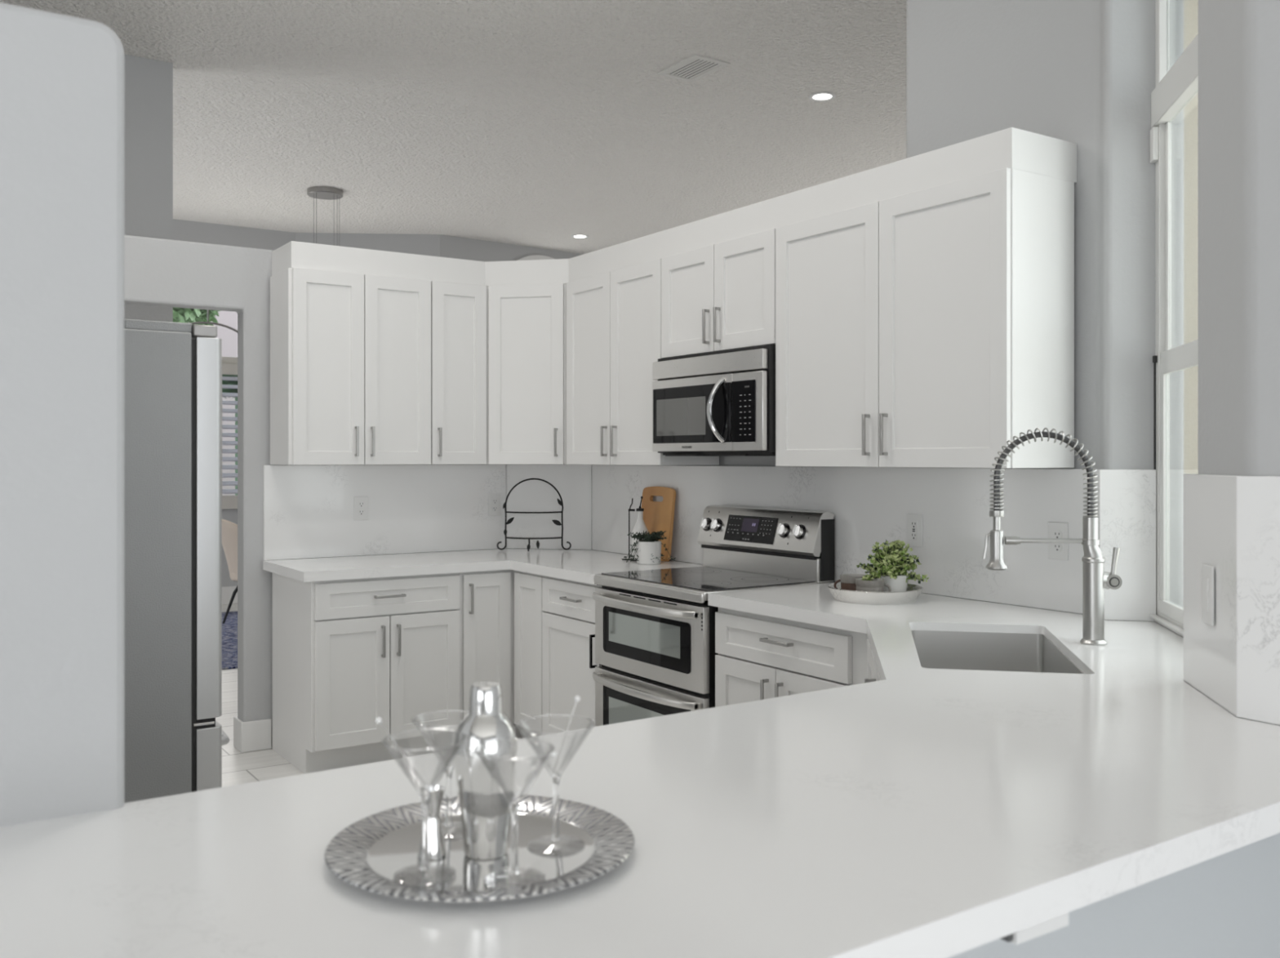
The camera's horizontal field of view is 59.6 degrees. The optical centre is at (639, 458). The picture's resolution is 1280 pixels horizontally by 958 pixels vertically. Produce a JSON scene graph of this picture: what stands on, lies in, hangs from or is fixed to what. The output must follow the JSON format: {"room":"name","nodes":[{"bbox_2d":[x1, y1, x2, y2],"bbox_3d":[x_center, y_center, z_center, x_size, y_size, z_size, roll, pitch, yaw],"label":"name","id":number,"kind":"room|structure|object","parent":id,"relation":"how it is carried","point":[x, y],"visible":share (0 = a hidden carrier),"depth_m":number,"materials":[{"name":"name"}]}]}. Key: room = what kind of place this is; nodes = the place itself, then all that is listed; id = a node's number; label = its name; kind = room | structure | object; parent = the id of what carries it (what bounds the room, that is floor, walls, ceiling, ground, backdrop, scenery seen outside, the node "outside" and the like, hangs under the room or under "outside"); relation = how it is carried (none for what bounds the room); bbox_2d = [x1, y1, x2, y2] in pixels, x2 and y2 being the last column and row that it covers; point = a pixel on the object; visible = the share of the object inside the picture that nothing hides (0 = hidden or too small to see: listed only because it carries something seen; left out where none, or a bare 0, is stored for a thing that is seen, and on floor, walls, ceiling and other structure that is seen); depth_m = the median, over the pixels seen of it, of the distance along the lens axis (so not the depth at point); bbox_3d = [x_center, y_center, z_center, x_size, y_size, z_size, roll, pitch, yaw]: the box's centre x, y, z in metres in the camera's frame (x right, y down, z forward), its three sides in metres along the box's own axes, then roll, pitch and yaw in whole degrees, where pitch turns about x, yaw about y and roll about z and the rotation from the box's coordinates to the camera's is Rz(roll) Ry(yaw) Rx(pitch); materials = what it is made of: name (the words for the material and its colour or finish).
{"room":"kitchen","nodes":[
{"label":"kitchen","id":0,"kind":"room"},
{"bbox_2d":[0,2,124,826],"bbox_3d":[-2.654,0.397,0.365,4.552,2.017,0.130,0,0,-34],"label":"wall partition","id":1,"kind":"structure","parent":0,"point":[62,76],"depth_m":1.53,"materials":[{"name":"grey paint"}]},
{"bbox_2d":[124,53,173,321],"bbox_3d":[-3.864,-0.425,5.644,2.799,3.660,0.124,0,0,-34],"label":"wall","id":2,"kind":"structure","parent":0,"point":[148,82],"depth_m":6.29,"materials":[{"name":"grey paint"}]},
{"bbox_2d":[173,218,295,586],"bbox_3d":[-5.495,-0.425,9.896,4.804,3.660,0.200,0,0,-34],"label":"wall","id":3,"kind":"structure","parent":0,"point":[183,230],"depth_m":10.78,"materials":[{"name":"grey paint"}]},
{"bbox_2d":[189,309,237,364],"bbox_3d":[-4.102,-0.545,10.759,1.020,2.060,0.050,0,0,-34],"label":"window","id":4,"kind":"structure","parent":3,"relation":"in","point":[226,360],"depth_m":10.80,"materials":[{"name":"grey"}]},
{"bbox_2d":[222,586,237,604],"bbox_3d":[-5.394,1.320,9.834,4.702,0.170,0.015,0,0,-34],"label":"baseboard","id":5,"kind":"structure","parent":3,"relation":"attached to","point":[227,591],"depth_m":10.77,"materials":[{"name":"white wood"}]},
{"bbox_2d":[222,363,237,508],"bbox_3d":[-3.842,-0.212,10.843,0.485,1.395,0.067,0,0,-34],"label":"window shutter","id":6,"kind":"object","parent":3,"relation":"attached to","point":[228,501],"visible":0.15,"depth_m":10.75,"materials":[{"name":"grey"}]},
{"bbox_2d":[215,603,304,786],"bbox_3d":[0.155,1.455,4.216,13.900,0.100,15.880,0,0,-34],"label":"floor","id":7,"kind":"structure","parent":0,"point":[238,767],"depth_m":5.22,"materials":[{"name":"tile"}]},
{"bbox_2d":[124,319,229,802],"bbox_3d":[-1.718,0.512,3.346,0.818,1.785,0.910,0,0,-34],"label":"refrigerator","id":8,"kind":"object","parent":7,"relation":"on","point":[174,740],"visible":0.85,"depth_m":3.08,"materials":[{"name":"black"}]},
{"bbox_2d":[222,610,237,669],"bbox_3d":[-2.637,1.399,9.212,4.800,0.012,2.810,0,0,-34],"label":"area rug","id":9,"kind":"object","parent":7,"relation":"on","point":[229,628],"visible":0.02,"depth_m":8.51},
{"bbox_2d":[222,519,237,623],"bbox_3d":[-3.234,0.939,9.339,0.479,0.891,0.652,0,0,42],"label":"dining chair","id":10,"kind":"object","parent":9,"relation":"on","point":[229,529],"visible":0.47,"depth_m":9.15,"materials":[{"name":"beige fabric"}]},
{"bbox_2d":[272,572,459,773],"bbox_3d":[-1.302,0.971,5.323,0.706,0.869,0.660,0,0,-34],"label":"base cabinet","id":11,"kind":"object","parent":7,"relation":"on","point":[348,654],"visible":0.95,"depth_m":5.08,"materials":[{"name":"white wood"}]},
{"bbox_2d":[452,568,545,744],"bbox_3d":[-0.562,0.971,5.655,0.893,0.869,0.929,0,0,-34],"label":"base cabinet","id":12,"kind":"object","parent":7,"relation":"on","point":[500,611],"visible":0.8,"depth_m":5.33,"materials":[{"name":"white wood"}]},
{"bbox_2d":[262,548,702,585],"bbox_3d":[-0.729,0.513,5.230,1.645,0.044,1.453,0,0,-34],"label":"countertop","id":13,"kind":"structure","parent":12,"relation":"on","point":[575,565],"depth_m":5.23,"materials":[{"name":"stone"}]},
{"bbox_2d":[497,477,571,551],"bbox_3d":[-0.566,0.296,5.916,0.398,0.384,0.092,0,0,0],"label":"tiered stand","id":14,"kind":"object","parent":13,"relation":"on","point":[560,502],"visible":1,"depth_m":5.95,"materials":[{"name":"black metal"}]},
{"bbox_2d":[622,497,636,560],"bbox_3d":[-0.008,0.341,5.389,0.124,0.300,0.104,0,0,42],"label":"caddy","id":15,"kind":"object","parent":13,"relation":"on","point":[629,508],"visible":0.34,"depth_m":5.38,"materials":[{"name":"black metal"}]},
{"bbox_2d":[631,496,648,559],"bbox_3d":[0.000,0.336,5.382,0.086,0.310,0.086,0,0,-34],"label":"oil bottle","id":16,"kind":"object","parent":13,"relation":"on","point":[640,526],"visible":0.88,"depth_m":5.36,"materials":[{"name":"white ceramic"}]},
{"bbox_2d":[620,530,675,564],"bbox_3d":[0.034,0.413,5.215,0.237,0.157,0.154,0,0,-34],"label":"potted plant","id":17,"kind":"object","parent":13,"relation":"on","point":[648,551],"visible":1,"depth_m":5.18,"materials":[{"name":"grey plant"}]},
{"bbox_2d":[640,486,675,561],"bbox_3d":[0.080,0.313,5.429,0.054,0.356,0.262,0,0,-34],"label":"cutting board","id":18,"kind":"object","parent":13,"relation":"on","point":[658,516],"visible":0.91,"depth_m":5.38,"materials":[{"name":"brown wood"}]},
{"bbox_2d":[542,575,601,734],"bbox_3d":[-0.062,0.971,5.116,0.660,0.869,0.520,0,0,-34],"label":"base cabinet","id":19,"kind":"object","parent":7,"relation":"on","point":[569,664],"visible":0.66,"depth_m":4.98,"materials":[{"name":"white wood"}]},
{"bbox_2d":[592,504,834,726],"bbox_3d":[0.262,0.807,4.553,0.724,1.196,0.763,0,0,-34],"label":"range","id":20,"kind":"object","parent":7,"relation":"on","point":[655,628],"visible":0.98,"depth_m":4.44,"materials":[{"name":"silver metal"}]},
{"bbox_2d":[593,565,819,603],"bbox_3d":[0.256,0.506,4.549,0.582,0.046,0.760,0,0,-34],"label":"cooktop","id":21,"kind":"object","parent":20,"relation":"in","point":[691,584],"depth_m":4.46,"materials":[{"name":"grey glass"}]},
{"bbox_2d":[715,606,867,706],"bbox_3d":[0.730,0.971,3.929,0.660,0.869,0.764,0,0,-34],"label":"base cabinet","id":22,"kind":"object","parent":7,"relation":"on","point":[759,656],"visible":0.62,"depth_m":3.79,"materials":[{"name":"white wood"}]},
{"bbox_2d":[0,582,1279,957],"bbox_3d":[-0.132,0.513,2.343,3.944,0.044,2.461,0,0,-34],"label":"countertop","id":23,"kind":"structure","parent":22,"relation":"on","point":[916,811],"depth_m":1.52,"materials":[{"name":"stone"}]},
{"bbox_2d":[324,794,634,902],"bbox_3d":[-0.196,0.483,1.391,0.379,0.016,0.379,0,0,-34],"label":"tray","id":24,"kind":"object","parent":23,"relation":"on","point":[366,854],"visible":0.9,"depth_m":1.36,"materials":[{"name":"silver metal"}]},
{"bbox_2d":[382,728,466,885],"bbox_3d":[-0.251,0.406,1.304,0.098,0.159,0.098,0,0,-34],"label":"martini glass","id":25,"kind":"object","parent":24,"relation":"on","point":[424,873],"visible":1,"depth_m":1.30,"materials":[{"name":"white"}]},
{"bbox_2d":[375,716,428,788],"bbox_3d":[-0.278,0.344,1.305,0.062,0.084,0.007,0,0,-3],"label":"pick","id":26,"kind":"object","parent":25,"relation":"in","point":[378,719],"visible":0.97,"depth_m":1.30,"materials":[{"name":"silver metal"}]},
{"bbox_2d":[383,734,465,794],"bbox_3d":[-0.251,0.360,1.304,0.097,0.065,0.097,0,0,-34],"label":"bowl","id":27,"kind":"object","parent":25,"relation":"on","point":[399,755],"depth_m":1.29,"materials":[{"name":"clear glass"}]},
{"bbox_2d":[417,784,446,860],"bbox_3d":[-0.254,0.445,1.365,0.035,0.082,0.035,0,0,-34],"label":"jigger","id":28,"kind":"object","parent":24,"relation":"on","point":[437,847],"visible":0.73,"depth_m":1.36,"materials":[{"name":"silver metal"}]},
{"bbox_2d":[412,709,469,839],"bbox_3d":[-0.250,0.412,1.458,0.094,0.147,0.094,0,0,-34],"label":"martini glass","id":29,"kind":"object","parent":24,"relation":"on","point":[451,829],"visible":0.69,"depth_m":1.46,"materials":[{"name":"clear glass"}]},
{"bbox_2d":[413,717,454,767],"bbox_3d":[-0.250,0.372,1.458,0.093,0.065,0.093,0,0,-34],"label":"bowl","id":30,"kind":"object","parent":29,"relation":"on","point":[427,734],"depth_m":1.44,"materials":[{"name":"clear glass"}]},
{"bbox_2d":[366,813,595,890],"bbox_3d":[-0.196,0.485,1.391,0.280,0.001,0.280,0,0,-34],"label":"mirror","id":31,"kind":"object","parent":24,"relation":"on","point":[393,844],"depth_m":1.37,"materials":[{"name":"silver metal"}]},
{"bbox_2d":[454,681,517,859],"bbox_3d":[-0.190,0.381,1.376,0.077,0.208,0.077,0,0,-34],"label":"cocktail shaker","id":32,"kind":"object","parent":24,"relation":"on","point":[485,812],"visible":0.94,"depth_m":1.35,"materials":[{"name":"silver metal"}]},
{"bbox_2d":[454,748,517,859],"bbox_3d":[-0.190,0.421,1.376,0.077,0.128,0.077,0,0,-34],"label":"cup","id":33,"kind":"object","parent":32,"relation":"on","point":[485,812],"depth_m":1.35,"materials":[{"name":"silver metal"}]},
{"bbox_2d":[474,737,554,888],"bbox_3d":[-0.145,0.410,1.290,0.092,0.151,0.092,0,0,-34],"label":"martini glass","id":34,"kind":"object","parent":24,"relation":"on","point":[514,876],"visible":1,"depth_m":1.29,"materials":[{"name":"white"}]},
{"bbox_2d":[476,745,552,804],"bbox_3d":[-0.145,0.368,1.290,0.091,0.065,0.091,0,0,-34],"label":"bowl","id":35,"kind":"object","parent":34,"relation":"on","point":[489,762],"depth_m":1.27,"materials":[{"name":"clear glass"}]},
{"bbox_2d":[512,750,556,799],"bbox_3d":[-0.122,0.366,1.289,0.051,0.056,0.007,0,0,-3],"label":"pick","id":36,"kind":"object","parent":34,"relation":"on","point":[553,753],"visible":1,"depth_m":1.29,"materials":[{"name":"silver metal"}]},
{"bbox_2d":[515,714,595,854],"bbox_3d":[-0.106,0.409,1.403,0.100,0.153,0.100,0,0,-34],"label":"martini glass","id":37,"kind":"object","parent":24,"relation":"on","point":[555,844],"visible":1,"depth_m":1.40,"materials":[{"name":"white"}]},
{"bbox_2d":[517,720,593,775],"bbox_3d":[-0.106,0.366,1.403,0.099,0.065,0.099,0,0,-34],"label":"bowl","id":38,"kind":"object","parent":37,"relation":"on","point":[580,736],"depth_m":1.38,"materials":[{"name":"clear glass"}]},
{"bbox_2d":[553,695,580,769],"bbox_3d":[-0.092,0.345,1.402,0.033,0.094,0.007,0,0,-6],"label":"pick","id":39,"kind":"object","parent":37,"relation":"on","point":[577,698],"visible":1,"depth_m":1.40,"materials":[{"name":"silver metal"}]},
{"bbox_2d":[827,582,924,604],"bbox_3d":[0.820,0.468,3.891,0.328,0.046,0.328,0,0,-34],"label":"serving tray","id":40,"kind":"object","parent":23,"relation":"on","point":[913,593],"visible":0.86,"depth_m":3.76,"materials":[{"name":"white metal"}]},
{"bbox_2d":[833,573,865,590],"bbox_3d":[0.753,0.449,3.930,0.103,0.078,0.098,0,0,-34],"label":"mug","id":41,"kind":"object","parent":40,"relation":"on","point":[847,581],"visible":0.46,"depth_m":3.90,"materials":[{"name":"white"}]},
{"bbox_2d":[855,577,891,591],"bbox_3d":[0.793,0.451,3.832,0.110,0.074,0.100,0,0,-34],"label":"mug","id":42,"kind":"object","parent":40,"relation":"on","point":[877,584],"visible":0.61,"depth_m":3.79,"materials":[{"name":"grey ceramic"}]},
{"bbox_2d":[856,539,928,591],"bbox_3d":[0.881,0.385,3.913,0.231,0.207,0.237,0,0,0],"label":"potted plant","id":43,"kind":"object","parent":40,"relation":"on","point":[891,563],"visible":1,"depth_m":3.88,"materials":[{"name":"green plant"}]},
{"bbox_2d":[911,630,1084,673],"bbox_3d":[0.924,0.630,2.950,0.385,0.230,0.755,0,0,11],"label":"undermount sink","id":44,"kind":"object","parent":23,"relation":"in","point":[935,649],"visible":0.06,"depth_m":3.31,"materials":[{"name":"silver metal"}]},
{"bbox_2d":[982,427,1122,644],"bbox_3d":[1.097,0.204,2.980,0.357,0.573,0.070,0,0,6],"label":"kitchen faucet","id":45,"kind":"object","parent":23,"relation":"on","point":[1095,580],"visible":1,"depth_m":2.96,"materials":[{"name":"silver metal"}]},
{"bbox_2d":[864,638,880,682],"bbox_3d":[0.669,0.971,2.962,0.143,0.869,1.106,0,0,7],"label":"base cabinet","id":46,"kind":"object","parent":7,"relation":"on","point":[873,674],"visible":0.15,"depth_m":3.19,"materials":[{"name":"white wood"}]},
{"bbox_2d":[124,235,491,746],"bbox_3d":[-2.024,0.195,5.338,3.020,2.420,0.125,0,0,-34],"label":"wall","id":47,"kind":"structure","parent":0,"point":[158,272],"depth_m":5.36,"materials":[{"name":"grey paint"}]},
{"bbox_2d":[233,715,271,752],"bbox_3d":[-1.885,1.333,5.432,0.144,0.145,0.154,0,0,-34],"label":"baseboard","id":48,"kind":"structure","parent":47,"relation":"attached to","point":[255,735],"depth_m":5.37,"materials":[{"name":"white wood"}]},
{"bbox_2d":[270,267,431,464],"bbox_3d":[-1.400,-0.425,5.442,0.697,0.908,0.355,0,0,-34],"label":"upper cabinet","id":49,"kind":"object","parent":47,"relation":"attached to","point":[350,353],"visible":1,"depth_m":5.30,"materials":[{"name":"white wood"}]},
{"bbox_2d":[271,127,1076,286],"bbox_3d":[-0.018,-0.942,4.769,3.681,0.126,1.081,0,0,33],"label":"crown molding","id":50,"kind":"structure","parent":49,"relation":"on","point":[1014,148],"depth_m":4.47,"materials":[{"name":"white wood"}]},
{"bbox_2d":[263,464,506,559],"bbox_3d":[-1.276,0.261,5.750,1.298,0.458,0.019,0,0,-34],"label":"backsplash","id":51,"kind":"structure","parent":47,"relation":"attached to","point":[308,510],"depth_m":5.71,"materials":[{"name":"stone"}]},
{"bbox_2d":[354,496,368,519],"bbox_3d":[-1.410,0.251,5.644,0.074,0.120,0.008,0,0,-34],"label":"power outlet","id":52,"kind":"object","parent":51,"relation":"attached to","point":[361,503],"visible":1,"depth_m":5.64,"materials":[{"name":"white plastic"}]},
{"bbox_2d":[358,501,364,507],"bbox_3d":[-1.408,0.231,5.642,0.033,0.033,0.002,0,0,-34],"label":"socket","id":53,"kind":"object","parent":52,"relation":"attached to","point":[361,504],"depth_m":5.64,"materials":[{"name":"white plastic"}]},
{"bbox_2d":[358,508,364,515],"bbox_3d":[-1.408,0.271,5.642,0.033,0.033,0.002,0,0,-34],"label":"socket","id":54,"kind":"object","parent":52,"relation":"attached to","point":[361,511],"depth_m":5.64,"materials":[{"name":"white plastic"}]},
{"bbox_2d":[488,493,501,515],"bbox_3d":[-0.788,0.251,6.059,0.074,0.120,0.008,0,0,-34],"label":"power outlet","id":55,"kind":"object","parent":51,"relation":"attached to","point":[494,500],"visible":1,"depth_m":6.06,"materials":[{"name":"white plastic"}]},
{"bbox_2d":[492,497,497,503],"bbox_3d":[-0.787,0.231,6.057,0.033,0.033,0.002,0,0,-34],"label":"socket","id":56,"kind":"object","parent":55,"relation":"attached to","point":[495,500],"depth_m":6.06,"materials":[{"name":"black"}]},
{"bbox_2d":[492,505,497,511],"bbox_3d":[-0.787,0.271,6.057,0.033,0.033,0.002,0,0,-34],"label":"socket","id":57,"kind":"object","parent":55,"relation":"attached to","point":[495,508],"depth_m":6.06,"materials":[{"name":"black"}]},
{"bbox_2d":[431,280,486,464],"bbox_3d":[-0.985,-0.425,5.719,0.300,0.908,0.355,0,0,-34],"label":"upper cabinet","id":58,"kind":"object","parent":47,"relation":"attached to","point":[458,310],"visible":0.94,"depth_m":5.60,"materials":[{"name":"white wood"}]},
{"bbox_2d":[506,464,591,549],"bbox_3d":[-0.493,0.261,6.064,0.479,0.458,0.018,0,0,11],"label":"panel","id":59,"kind":"object","parent":47,"relation":"attached to","point":[573,482],"visible":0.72,"depth_m":6.05,"materials":[{"name":"stone"}]},
{"bbox_2d":[295,232,439,256],"bbox_3d":[-2.745,-0.425,11.255,1.461,3.660,0.157,0,0,-3],"label":"wall","id":60,"kind":"structure","parent":0,"point":[419,244],"depth_m":11.20,"materials":[{"name":"grey paint"}]},
{"bbox_2d":[0,0,906,253],"bbox_3d":[0.155,-2.305,4.216,13.900,0.100,15.880,0,0,-34],"label":"ceiling","id":61,"kind":"structure","parent":0,"point":[534,123],"depth_m":7.12,"materials":[{"name":"white paint"}]},
{"bbox_2d":[306,186,342,245],"bbox_3d":[-2.648,-1.274,9.391,0.292,1.962,0.292,0,0,-34],"label":"pendant lamp","id":62,"kind":"object","parent":61,"relation":"hanging from","point":[326,193],"visible":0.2,"depth_m":9.30,"materials":[{"name":"silver metal"}]},
{"bbox_2d":[571,234,588,238],"bbox_3d":[-0.609,-2.251,11.318,0.180,0.009,0.180,0,0,-34],"label":"recessed light","id":63,"kind":"object","parent":61,"relation":"in","point":[575,236],"visible":1,"depth_m":11.31,"materials":[{"name":"white"}]},
{"bbox_2d":[657,53,730,82],"bbox_3d":[0.309,-2.251,6.447,0.250,0.008,0.370,0,0,-34],"label":"ceiling vent","id":64,"kind":"object","parent":61,"relation":"in","point":[695,67],"visible":1,"depth_m":6.43,"materials":[{"name":"white metal"}]},
{"bbox_2d":[808,91,835,101],"bbox_3d":[1.135,-2.251,6.946,0.170,0.009,0.170,0,0,-34],"label":"recessed light","id":65,"kind":"object","parent":61,"relation":"in","point":[821,95],"visible":1,"depth_m":6.94,"materials":[{"name":"white"}]},
{"bbox_2d":[440,234,582,261],"bbox_3d":[0.164,-0.425,12.983,5.580,3.660,0.140,0,0,-38],"label":"wall","id":66,"kind":"structure","parent":0,"point":[451,246],"depth_m":11.57,"materials":[{"name":"grey paint"}]},
{"bbox_2d":[516,254,554,260],"bbox_3d":[-1.052,-0.805,11.956,1.200,2.740,0.028,0,0,-38],"label":"window","id":67,"kind":"structure","parent":66,"relation":"in","point":[534,256],"depth_m":11.89,"materials":[{"name":"white"}]},
{"bbox_2d":[506,464,594,550],"bbox_3d":[-0.473,0.195,6.163,0.475,2.420,0.475,0,0,-34],"label":"wall","id":68,"kind":"structure","parent":0,"point":[506,464],"depth_m":6.12,"materials":[{"name":"grey paint"}]},
{"bbox_2d":[486,283,566,464],"bbox_3d":[-0.533,-0.425,5.865,0.612,0.908,0.612,0,0,-34],"label":"upper cabinet","id":69,"kind":"object","parent":68,"relation":"attached to","point":[526,323],"visible":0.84,"depth_m":5.64,"materials":[{"name":"white wood"}]},
{"bbox_2d":[599,455,835,582],"bbox_3d":[0.422,0.195,5.136,0.125,2.420,2.226,0,0,-34],"label":"wall","id":70,"kind":"structure","parent":0,"point":[730,460],"depth_m":4.95,"materials":[{"name":"grey paint"}]},
{"bbox_2d":[566,257,719,465],"bbox_3d":[-0.021,-0.425,5.330,0.355,0.908,0.844,0,0,-34],"label":"upper cabinet","id":71,"kind":"object","parent":70,"relation":"attached to","point":[614,317],"visible":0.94,"depth_m":5.20,"materials":[{"name":"white wood"}]},
{"bbox_2d":[661,228,775,358],"bbox_3d":[0.425,-0.659,4.661,0.355,0.439,0.762,0,0,-34],"label":"upper cabinet","id":72,"kind":"object","parent":70,"relation":"attached to","point":[719,296],"visible":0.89,"depth_m":4.54,"materials":[{"name":"white wood"}]},
{"bbox_2d":[652,343,775,456],"bbox_3d":[0.391,-0.224,4.637,0.438,0.425,0.756,0,0,-34],"label":"microwave","id":73,"kind":"object","parent":72,"relation":"attached to","point":[722,402],"visible":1,"depth_m":4.46,"materials":[{"name":"silver metal"}]},
{"bbox_2d":[591,464,1155,621],"bbox_3d":[0.625,0.262,4.671,0.126,0.458,3.204,0,0,-34],"label":"backsplash","id":74,"kind":"structure","parent":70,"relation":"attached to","point":[868,505],"depth_m":3.96,"materials":[{"name":"stone"}]},
{"bbox_2d":[906,513,922,546],"bbox_3d":[1.008,0.264,4.101,0.008,0.120,0.074,0,0,-34],"label":"power outlet","id":75,"kind":"object","parent":74,"relation":"attached to","point":[914,522],"visible":0.92,"depth_m":4.09,"materials":[{"name":"white plastic"}]},
{"bbox_2d":[1048,521,1068,559],"bbox_3d":[1.346,0.265,3.595,0.008,0.120,0.074,0,0,-34],"label":"power outlet","id":76,"kind":"object","parent":74,"relation":"attached to","point":[1055,529],"visible":0.94,"depth_m":3.59,"materials":[{"name":"white plastic"}]},
{"bbox_2d":[1053,529,1062,537],"bbox_3d":[1.344,0.245,3.594,0.002,0.033,0.033,0,0,-34],"label":"socket","id":77,"kind":"object","parent":76,"relation":"attached to","point":[1056,533],"depth_m":3.59,"materials":[{"name":"white plastic"}]},
{"bbox_2d":[1053,542,1062,551],"bbox_3d":[1.344,0.285,3.594,0.002,0.033,0.033,0,0,-34],"label":"socket","id":78,"kind":"object","parent":76,"relation":"attached to","point":[1057,547],"depth_m":3.59,"materials":[{"name":"white plastic"}]},
{"bbox_2d":[775,167,1074,467],"bbox_3d":[0.935,-0.425,3.897,0.355,0.908,1.074,0,0,-34],"label":"upper cabinet","id":79,"kind":"object","parent":70,"relation":"attached to","point":[933,326],"visible":1,"depth_m":3.62,"materials":[{"name":"white wood"}]},
{"bbox_2d":[906,0,1155,621],"bbox_3d":[1.326,-0.425,3.783,0.233,3.660,1.028,0,0,-34],"label":"wall","id":80,"kind":"structure","parent":0,"point":[1082,73],"depth_m":3.52,"materials":[{"name":"grey paint"}]},
{"bbox_2d":[1150,0,1198,636],"bbox_3d":[1.471,-0.882,2.905,0.050,2.745,0.980,0,0,11],"label":"window","id":81,"kind":"structure","parent":80,"relation":"in","point":[1174,132],"depth_m":3.23,"materials":[{"name":"white metal"}]},
{"bbox_2d":[948,832,1279,957],"bbox_3d":[-0.044,0.970,1.271,2.900,0.870,0.200,0,0,-34],"label":"wall","id":82,"kind":"structure","parent":0,"point":[1227,904],"depth_m":1.76,"materials":[{"name":"grey paint"}]},
{"bbox_2d":[1000,911,1068,944],"bbox_3d":[0.435,0.550,1.383,0.106,0.030,0.144,0,0,-34],"label":"bracket","id":83,"kind":"object","parent":82,"relation":"attached to","point":[1060,921],"visible":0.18,"depth_m":1.32,"materials":[{"name":"white"}]},
{"bbox_2d":[1198,0,1279,725],"bbox_3d":[2.822,-0.425,-0.020,0.396,3.660,5.871,0,0,-34],"label":"wall","id":84,"kind":"structure","parent":0,"point":[1239,40],"depth_m":2.17,"materials":[{"name":"grey paint"}]},
{"bbox_2d":[1183,473,1279,724],"bbox_3d":[1.242,0.262,2.170,0.208,0.458,0.596,0,0,6],"label":"backsplash","id":85,"kind":"structure","parent":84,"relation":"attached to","point":[1232,522],"depth_m":2.13,"materials":[{"name":"stone"}]},
{"bbox_2d":[1200,563,1214,626],"bbox_3d":[1.158,0.277,2.281,0.008,0.120,0.074,0,0,11],"label":"light switch","id":86,"kind":"object","parent":85,"relation":"attached to","point":[1207,571],"visible":1,"depth_m":2.27,"materials":[{"name":"white plastic"}]},
{"label":"outside","id":87,"kind":"structure","parent":0,"visible":0},
{"bbox_3d":[-6.538,1.555,15.421,16.000,0.100,10.050,0,0,-34],"label":"lawn","id":88,"kind":"structure","parent":87,"visible":0},
{"bbox_2d":[173,306,222,325],"bbox_3d":[-5.080,-0.346,12.362,0.895,3.701,0.880,0,0,-34],"label":"tree","id":89,"kind":"object","parent":88,"relation":"on","point":[180,314],"visible":0.12,"depth_m":12.16,"materials":[{"name":"green plant"}]},
{"bbox_2d":[187,311,237,495],"bbox_3d":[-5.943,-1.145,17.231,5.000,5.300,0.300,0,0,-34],"label":"neighbor house","id":90,"kind":"structure","parent":88,"relation":"on","point":[228,336],"depth_m":16.86,"materials":[{"name":"grey paint"}]},
{"bbox_2d":[222,373,237,494],"bbox_3d":[-5.245,0.102,14.452,1.609,2.807,1.757,0,0,-5],"label":"palm tree","id":91,"kind":"object","parent":88,"relation":"on","point":[224,382],"visible":0.09,"depth_m":14.30,"materials":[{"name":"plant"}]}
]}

